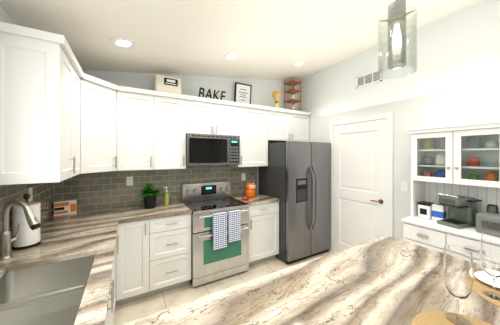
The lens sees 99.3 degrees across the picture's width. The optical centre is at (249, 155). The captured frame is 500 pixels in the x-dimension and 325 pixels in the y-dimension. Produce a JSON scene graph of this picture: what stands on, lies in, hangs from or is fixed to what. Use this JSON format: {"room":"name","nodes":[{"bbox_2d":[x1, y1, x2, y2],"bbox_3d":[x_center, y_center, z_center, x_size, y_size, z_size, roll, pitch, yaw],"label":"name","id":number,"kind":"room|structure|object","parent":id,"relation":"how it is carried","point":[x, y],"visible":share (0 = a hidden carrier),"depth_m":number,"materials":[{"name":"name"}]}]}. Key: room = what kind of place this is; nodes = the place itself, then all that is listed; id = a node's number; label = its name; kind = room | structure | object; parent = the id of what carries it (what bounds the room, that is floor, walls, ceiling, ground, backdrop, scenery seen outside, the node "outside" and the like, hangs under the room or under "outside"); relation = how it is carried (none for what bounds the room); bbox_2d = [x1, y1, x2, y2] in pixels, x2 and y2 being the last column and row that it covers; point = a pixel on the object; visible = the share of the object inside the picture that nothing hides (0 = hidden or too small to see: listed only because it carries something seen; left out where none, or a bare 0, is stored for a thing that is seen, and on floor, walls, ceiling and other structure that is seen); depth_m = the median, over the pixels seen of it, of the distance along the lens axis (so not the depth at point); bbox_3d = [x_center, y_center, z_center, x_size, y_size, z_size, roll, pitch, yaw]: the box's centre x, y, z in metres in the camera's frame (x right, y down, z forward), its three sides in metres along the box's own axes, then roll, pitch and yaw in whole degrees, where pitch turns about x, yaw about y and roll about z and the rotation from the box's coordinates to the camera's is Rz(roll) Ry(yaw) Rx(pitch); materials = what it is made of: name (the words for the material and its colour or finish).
{"room":"kitchen","nodes":[
{"label":"kitchen","id":0,"kind":"room"},
{"bbox_2d":[0,6,15,24],"bbox_3d":[-0.804,-0.125,-0.152,0.120,3.400,5.742,0,0,-30],"label":"wall","id":1,"kind":"structure","parent":0,"point":[5,17],"depth_m":1.43,"materials":[{"name":"white paint"}]},
{"bbox_2d":[0,182,55,247],"bbox_3d":[-1.473,0.384,1.135,0.006,0.538,2.840,0,0,-30],"label":"backsplash","id":2,"kind":"structure","parent":1,"relation":"attached to","point":[43,193],"depth_m":1.89,"materials":[{"name":"tile"}]},
{"bbox_2d":[28,187,32,201],"bbox_3d":[-1.835,0.328,1.774,0.006,0.115,0.070,0,0,-30],"label":"electrical outlet","id":3,"kind":"object","parent":1,"relation":"attached to","point":[30,192],"visible":0.71,"depth_m":1.77,"materials":[{"name":"white plastic"}]},
{"bbox_2d":[0,22,87,184],"bbox_3d":[-1.556,-0.301,1.646,0.375,0.952,0.769,0,0,-30],"label":"upper cabinet","id":4,"kind":"object","parent":1,"relation":"attached to","point":[63,116],"depth_m":1.34,"materials":[{"name":"white wood"}]},
{"bbox_2d":[82,70,296,210],"bbox_3d":[-0.659,-0.125,3.318,3.847,3.400,0.120,0,0,-30],"label":"wall","id":5,"kind":"structure","parent":0,"point":[262,90],"depth_m":3.29,"materials":[{"name":"white paint"}]},
{"bbox_2d":[88,75,123,172],"bbox_3d":[-1.732,-0.301,2.246,0.672,0.952,0.657,0,0,-30],"label":"upper cabinet","id":6,"kind":"object","parent":5,"relation":"attached to","point":[105,99],"depth_m":2.25,"materials":[{"name":"white wood"}]},
{"bbox_2d":[127,176,132,185],"bbox_3d":[-1.541,0.330,2.723,0.072,0.116,0.008,0,0,-30],"label":"electrical outlet","id":7,"kind":"object","parent":5,"relation":"attached to","point":[130,181],"visible":1,"depth_m":2.72,"materials":[{"name":"white plastic"}]},
{"bbox_2d":[124,86,187,170],"bbox_3d":[-1.261,-0.301,2.681,0.822,0.952,0.375,0,0,-30],"label":"upper cabinet","id":8,"kind":"object","parent":5,"relation":"attached to","point":[155,122],"depth_m":2.58,"materials":[{"name":"white wood"}]},
{"bbox_2d":[154,74,181,93],"bbox_3d":[-1.076,-0.895,2.777,0.320,0.235,0.215,0,0,-30],"label":"bread box","id":9,"kind":"object","parent":8,"relation":"on","point":[165,83],"visible":0.73,"depth_m":2.68,"materials":[{"name":"beige metal"}]},
{"bbox_2d":[56,165,257,211],"bbox_3d":[-1.015,0.384,3.037,2.645,0.538,0.006,0,0,-30],"label":"backsplash","id":10,"kind":"structure","parent":5,"relation":"attached to","point":[98,190],"depth_m":2.77,"materials":[{"name":"tile"}]},
{"bbox_2d":[188,95,239,135],"bbox_3d":[-0.588,-0.532,3.097,0.760,0.490,0.330,0,0,-30],"label":"upper cabinet","id":11,"kind":"object","parent":5,"relation":"attached to","point":[205,115],"depth_m":2.95,"materials":[{"name":"white wood"}]},
{"bbox_2d":[198,87,225,99],"bbox_3d":[-0.527,-0.852,2.988,0.400,0.148,0.024,0,0,-30],"label":"decorative letters","id":12,"kind":"object","parent":11,"relation":"on","point":[214,94],"visible":0.83,"depth_m":2.97,"materials":[{"name":"black metal"}]},
{"bbox_2d":[186,133,239,165],"bbox_3d":[-0.557,-0.074,3.044,0.754,0.414,0.449,0,0,-30],"label":"microwave","id":13,"kind":"object","parent":11,"relation":"attached to","point":[205,149],"visible":1,"depth_m":2.88,"materials":[{"name":"grey"}]},
{"bbox_2d":[229,103,271,166],"bbox_3d":[-0.002,-0.301,3.436,0.594,0.952,0.330,0,0,-30],"label":"upper cabinet","id":14,"kind":"object","parent":5,"relation":"attached to","point":[255,121],"depth_m":3.30,"materials":[{"name":"white wood"}]},
{"bbox_2d":[234,82,251,103],"bbox_3d":[-0.117,-0.976,3.507,0.300,0.400,0.062,0,0,-30],"label":"framed print","id":15,"kind":"object","parent":14,"relation":"on","point":[242,93],"visible":0.92,"depth_m":3.49,"materials":[{"name":"black"}]},
{"bbox_2d":[272,107,310,141],"bbox_3d":[0.607,-0.511,3.789,0.918,0.532,0.330,0,0,-30],"label":"upper cabinet","id":16,"kind":"object","parent":5,"relation":"attached to","point":[287,125],"depth_m":3.65,"materials":[{"name":"white wood"}]},
{"bbox_2d":[272,91,280,107],"bbox_3d":[0.450,-0.939,3.612,0.163,0.321,0.158,0,0,-30],"label":"sheaf","id":17,"kind":"object","parent":16,"relation":"on","point":[276,95],"visible":0.94,"depth_m":3.57,"materials":[{"name":"yellow plant"}]},
{"bbox_2d":[284,77,301,110],"bbox_3d":[0.780,-1.077,3.883,0.230,0.598,0.230,0,0,-30],"label":"stand","id":18,"kind":"object","parent":16,"relation":"on","point":[292,91],"visible":1,"depth_m":3.85,"materials":[{"name":"brown wood"}]},
{"bbox_2d":[114,250,331,324],"bbox_3d":[0.809,1.625,0.781,3.847,0.100,5.982,0,0,-30],"label":"floor","id":19,"kind":"structure","parent":0,"point":[140,308],"depth_m":2.42,"materials":[{"name":"tile"}]},
{"bbox_2d":[108,225,123,324],"bbox_3d":[-1.413,1.131,1.695,0.673,0.888,0.750,0,0,-30],"label":"base cabinet","id":20,"kind":"object","parent":19,"relation":"on","point":[117,298],"depth_m":2.15,"materials":[{"name":"white wood"}]},
{"bbox_2d":[124,213,191,303],"bbox_3d":[-1.170,1.131,2.561,0.781,0.888,0.674,0,0,-30],"label":"base cabinet","id":21,"kind":"object","parent":19,"relation":"on","point":[157,250],"depth_m":2.34,"materials":[{"name":"white wood"}]},
{"bbox_2d":[0,209,119,324],"bbox_3d":[-1.367,0.670,1.578,0.635,0.030,2.180,0,0,-30],"label":"countertop","id":22,"kind":"structure","parent":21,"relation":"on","point":[91,231],"depth_m":1.48,"materials":[{"name":"beige stone"}]},
{"bbox_2d":[0,198,43,260],"bbox_3d":[-1.454,0.464,1.348,0.233,0.382,0.233,0,0,-30],"label":"faucet","id":23,"kind":"object","parent":22,"relation":"on","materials":[{"name":"silver metal"}]},
{"bbox_2d":[11,193,40,249],"bbox_3d":[-1.615,0.464,1.538,0.150,0.380,0.150,0,0,-30],"label":"paper towel holder","id":24,"kind":"object","parent":22,"relation":"on","point":[27,237],"visible":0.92,"depth_m":1.48,"materials":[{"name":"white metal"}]},
{"bbox_2d":[0,253,95,324],"bbox_3d":[-1.048,0.781,1.022,0.494,0.217,0.840,0,0,-30],"label":"sink","id":25,"kind":"object","parent":22,"relation":"in","point":[45,292],"depth_m":1.25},
{"bbox_2d":[54,200,76,215],"bbox_3d":[-2.043,0.580,2.352,0.190,0.148,0.050,0,0,-42],"label":"card sign","id":26,"kind":"object","parent":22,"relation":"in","point":[65,207],"visible":1,"depth_m":2.35,"materials":[{"name":"white"}]},
{"bbox_2d":[120,201,191,220],"bbox_3d":[-1.160,0.670,2.590,0.736,0.030,0.635,0,0,-30],"label":"countertop","id":27,"kind":"structure","parent":21,"relation":"on","point":[129,213],"depth_m":2.48,"materials":[{"name":"beige stone"}]},
{"bbox_2d":[139,183,161,208],"bbox_3d":[-1.252,0.503,2.661,0.328,0.302,0.377,0,0,-30],"label":"potted plant","id":28,"kind":"object","parent":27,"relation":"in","point":[149,193],"visible":1,"depth_m":2.61,"materials":[{"name":"green plant"}]},
{"bbox_2d":[164,187,168,204],"bbox_3d":[-1.105,0.537,2.815,0.058,0.234,0.055,0,0,-30],"label":"soap bottle","id":29,"kind":"object","parent":27,"relation":"on","point":[166,198],"visible":1,"depth_m":2.80,"materials":[{"name":"yellow plastic"}]},
{"bbox_2d":[181,181,249,286],"bbox_3d":[-0.482,0.990,2.914,0.754,1.170,0.732,0,0,-30],"label":"range","id":30,"kind":"object","parent":19,"relation":"on","point":[219,232],"visible":0.98,"depth_m":2.67,"materials":[{"name":"grey metal"}]},
{"bbox_2d":[242,201,279,265],"bbox_3d":[0.048,1.131,3.303,0.543,0.888,0.610,0,0,-30],"label":"base cabinet","id":31,"kind":"object","parent":19,"relation":"on","point":[263,223],"depth_m":3.05,"materials":[{"name":"white wood"}]},
{"bbox_2d":[232,193,279,204],"bbox_3d":[0.055,0.670,3.293,0.543,0.030,0.635,0,0,-30],"label":"countertop","id":32,"kind":"structure","parent":31,"relation":"on","point":[259,199],"depth_m":3.15,"materials":[{"name":"beige stone"}]},
{"bbox_2d":[246,182,255,197],"bbox_3d":[0.010,0.534,3.307,0.160,0.240,0.166,0,0,-30],"label":"jar","id":33,"kind":"object","parent":32,"relation":"on","point":[250,190],"visible":1,"depth_m":3.25,"materials":[{"name":"orange ceramic"}]},
{"bbox_2d":[258,141,330,264],"bbox_3d":[0.752,0.685,3.544,0.901,1.780,0.878,0,0,-30],"label":"refrigerator","id":34,"kind":"object","parent":19,"relation":"on","point":[294,177],"visible":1,"depth_m":3.18,"materials":[{"name":"grey metal"}]},
{"bbox_2d":[401,119,499,264],"bbox_3d":[2.080,0.645,1.689,0.490,1.860,1.410,0,0,-30],"label":"hutch","id":35,"kind":"object","parent":19,"relation":"on","point":[450,141],"visible":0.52,"depth_m":1.98,"materials":[{"name":"white wood"}]},
{"bbox_2d":[417,201,433,218],"bbox_3d":[1.817,0.565,2.195,0.116,0.158,0.106,0,0,-30],"label":"canister","id":36,"kind":"object","parent":35,"relation":"on","point":[424,209],"visible":0.83,"depth_m":2.16,"materials":[{"name":"white"}]},
{"bbox_2d":[424,171,431,176],"bbox_3d":[1.881,0.202,2.244,0.070,0.065,0.070,0,0,-30],"label":"jar","id":37,"kind":"object","parent":35,"relation":"on","point":[429,174],"depth_m":2.22,"materials":[{"name":"red ceramic"}]},
{"bbox_2d":[423,156,432,164],"bbox_3d":[1.881,0.055,2.244,0.082,0.088,0.082,0,0,-30],"label":"jar","id":38,"kind":"object","parent":35,"relation":"on","point":[430,159],"depth_m":2.22,"materials":[{"name":"grey plastic"}]},
{"bbox_2d":[422,139,433,148],"bbox_3d":[1.881,-0.116,2.244,0.094,0.110,0.094,0,0,-30],"label":"jar","id":39,"kind":"object","parent":35,"relation":"on","point":[425,143],"depth_m":2.21,"materials":[{"name":"yellow"}]},
{"bbox_2d":[431,204,445,219],"bbox_3d":[1.884,0.569,2.119,0.073,0.150,0.093,0,0,-30],"label":"carton","id":40,"kind":"object","parent":35,"relation":"on","point":[438,212],"visible":0.86,"depth_m":2.09,"materials":[{"name":"white cardboard"}]},
{"bbox_2d":[435,154,444,164],"bbox_3d":[1.936,0.044,2.149,0.094,0.110,0.094,0,0,-30],"label":"jar","id":41,"kind":"object","parent":35,"relation":"on","point":[439,158],"depth_m":2.12,"materials":[{"name":"beige ceramic"}]},
{"bbox_2d":[436,170,444,177],"bbox_3d":[1.936,0.190,2.149,0.082,0.088,0.082,0,0,-30],"label":"jar","id":42,"kind":"object","parent":35,"relation":"on","point":[442,173],"depth_m":2.12,"materials":[{"name":"blue ceramic"}]},
{"bbox_2d":[437,193,481,228],"bbox_3d":[1.918,0.499,1.955,0.278,0.291,0.204,0,0,-18],"label":"coffee maker","id":43,"kind":"object","parent":35,"relation":"on","point":[462,211],"visible":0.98,"depth_m":1.92,"materials":[{"name":"grey metal"}]},
{"bbox_2d":[467,157,479,165],"bbox_3d":[2.051,0.055,1.950,0.082,0.088,0.082,0,0,-30],"label":"jar","id":44,"kind":"object","parent":35,"relation":"on","point":[472,161],"depth_m":1.92,"materials":[{"name":"red ceramic"}]},
{"bbox_2d":[466,136,480,148],"bbox_3d":[2.051,-0.116,1.950,0.094,0.110,0.094,0,0,-30],"label":"jar","id":45,"kind":"object","parent":35,"relation":"on","point":[473,141],"depth_m":1.92,"materials":[{"name":"grey plastic"}]},
{"bbox_2d":[468,173,478,179],"bbox_3d":[2.051,0.202,1.950,0.070,0.065,0.070,0,0,-30],"label":"jar","id":46,"kind":"object","parent":35,"relation":"on","point":[473,177],"depth_m":1.93,"materials":[{"name":"green ceramic"}]},
{"bbox_2d":[476,204,499,233],"bbox_3d":[2.048,0.531,1.752,0.264,0.225,0.190,0,0,-22],"label":"toaster","id":47,"kind":"object","parent":35,"relation":"on","point":[488,220],"visible":1,"depth_m":1.74,"materials":[{"name":"grey plastic"}]},
{"bbox_2d":[485,141,496,147],"bbox_3d":[2.106,-0.093,1.855,0.070,0.065,0.070,0,0,-30],"label":"jar","id":48,"kind":"object","parent":35,"relation":"on","point":[489,142],"depth_m":1.83,"materials":[{"name":"beige ceramic"}]},
{"bbox_2d":[484,172,497,180],"bbox_3d":[2.106,0.190,1.855,0.082,0.088,0.082,0,0,-30],"label":"jar","id":49,"kind":"object","parent":35,"relation":"on","point":[492,176],"depth_m":1.83,"materials":[{"name":"orange ceramic"}]},
{"bbox_2d":[0,0,482,80],"bbox_3d":[0.809,-1.272,0.781,3.847,0.639,5.982,0,0,-30],"label":"ceiling","id":50,"kind":"structure","parent":0,"point":[271,39],"depth_m":2.03,"materials":[{"name":"white paint"}]},
{"bbox_2d":[109,37,136,48],"bbox_3d":[-1.198,-1.056,2.010,0.229,0.038,0.230,0,0,-30],"label":"recessed light","id":51,"kind":"object","parent":50,"relation":"in","point":[121,43],"visible":1,"depth_m":2.00,"materials":[{"name":"white"}]},
{"bbox_2d":[224,53,239,59],"bbox_3d":[-0.221,-1.210,2.599,0.199,0.034,0.200,0,0,-30],"label":"recessed light","id":52,"kind":"object","parent":50,"relation":"in","point":[230,56],"visible":1,"depth_m":2.60,"materials":[{"name":"white"}]},
{"bbox_2d":[292,61,305,66],"bbox_3d":[0.730,-1.360,3.172,0.199,0.034,0.200,0,0,-30],"label":"recessed light","id":53,"kind":"object","parent":50,"relation":"in","point":[298,64],"visible":0.96,"depth_m":3.16,"materials":[{"name":"white"}]},
{"bbox_2d":[378,0,416,78],"bbox_3d":[0.692,-0.799,1.001,0.152,0.828,0.152,0,0,-30],"label":"pendant lamp","id":54,"kind":"object","parent":50,"relation":"hanging from","point":[397,18],"visible":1,"depth_m":0.98,"materials":[{"name":"clear glass"}]},
{"bbox_2d":[124,235,499,324],"bbox_3d":[0.303,0.670,0.600,2.545,0.030,1.295,0,0,-30],"label":"countertop","id":55,"kind":"structure","parent":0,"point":[383,280],"depth_m":0.99,"materials":[{"name":"beige stone"}]},
{"bbox_2d":[411,311,491,324],"bbox_3d":[0.778,0.652,0.693,0.400,0.004,0.400,0,0,-30],"label":"placemat","id":56,"kind":"object","parent":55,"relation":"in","point":[431,318],"visible":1,"depth_m":0.84,"materials":[{"name":"beige wicker"}]},
{"bbox_2d":[443,245,473,324],"bbox_3d":[0.820,0.510,0.839,0.086,0.280,0.086,0,0,-30],"label":"wine glass","id":57,"kind":"object","parent":56,"relation":"on","point":[458,271],"visible":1,"depth_m":0.82,"materials":[{"name":"clear glass"}]},
{"bbox_2d":[472,275,499,306],"bbox_3d":[1.267,0.652,0.965,0.400,0.004,0.400,0,0,-30],"label":"placemat","id":58,"kind":"object","parent":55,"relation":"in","point":[479,287],"visible":0.38,"depth_m":1.03,"materials":[{"name":"beige wicker"}]},
{"bbox_2d":[474,271,499,288],"bbox_3d":[1.252,0.641,1.071,0.170,0.018,0.170,0,0,-30],"label":"plate","id":59,"kind":"object","parent":58,"relation":"on","point":[485,277],"visible":0.83,"depth_m":1.11,"materials":[{"name":"white ceramic"}]},
{"bbox_2d":[480,232,499,300],"bbox_3d":[1.129,0.510,0.983,0.086,0.280,0.086,0,0,-30],"label":"wine glass","id":60,"kind":"object","parent":58,"relation":"on","point":[490,251],"visible":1,"depth_m":0.97,"materials":[{"name":"clear glass"}]},
{"bbox_2d":[297,0,499,250],"bbox_3d":[2.422,-0.125,1.715,0.120,3.400,5.742,0,0,-30],"label":"wall","id":61,"kind":"structure","parent":0,"point":[454,78],"depth_m":2.42,"materials":[{"name":"white paint"}]},
{"bbox_2d":[330,112,392,252],"bbox_3d":[1.533,0.515,3.061,0.066,2.120,0.950,0,0,-30],"label":"door","id":62,"kind":"structure","parent":61,"relation":"attached to","point":[361,180],"depth_m":3.02,"materials":[{"name":"white wood"}]},
{"bbox_2d":[356,70,381,87],"bbox_3d":[1.636,-1.055,2.934,0.014,0.160,0.350,0,0,-30],"label":"air vent","id":63,"kind":"object","parent":61,"relation":"in","point":[367,79],"visible":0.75,"depth_m":2.94,"materials":[{"name":"grey metal"}]},
{"bbox_2d":[401,181,407,191],"bbox_3d":[1.857,0.375,2.557,0.010,0.120,0.075,0,0,-30],"label":"switch plate","id":64,"kind":"object","parent":61,"relation":"attached to","point":[404,185],"visible":1,"depth_m":2.55,"materials":[{"name":"white plastic"}]}
]}

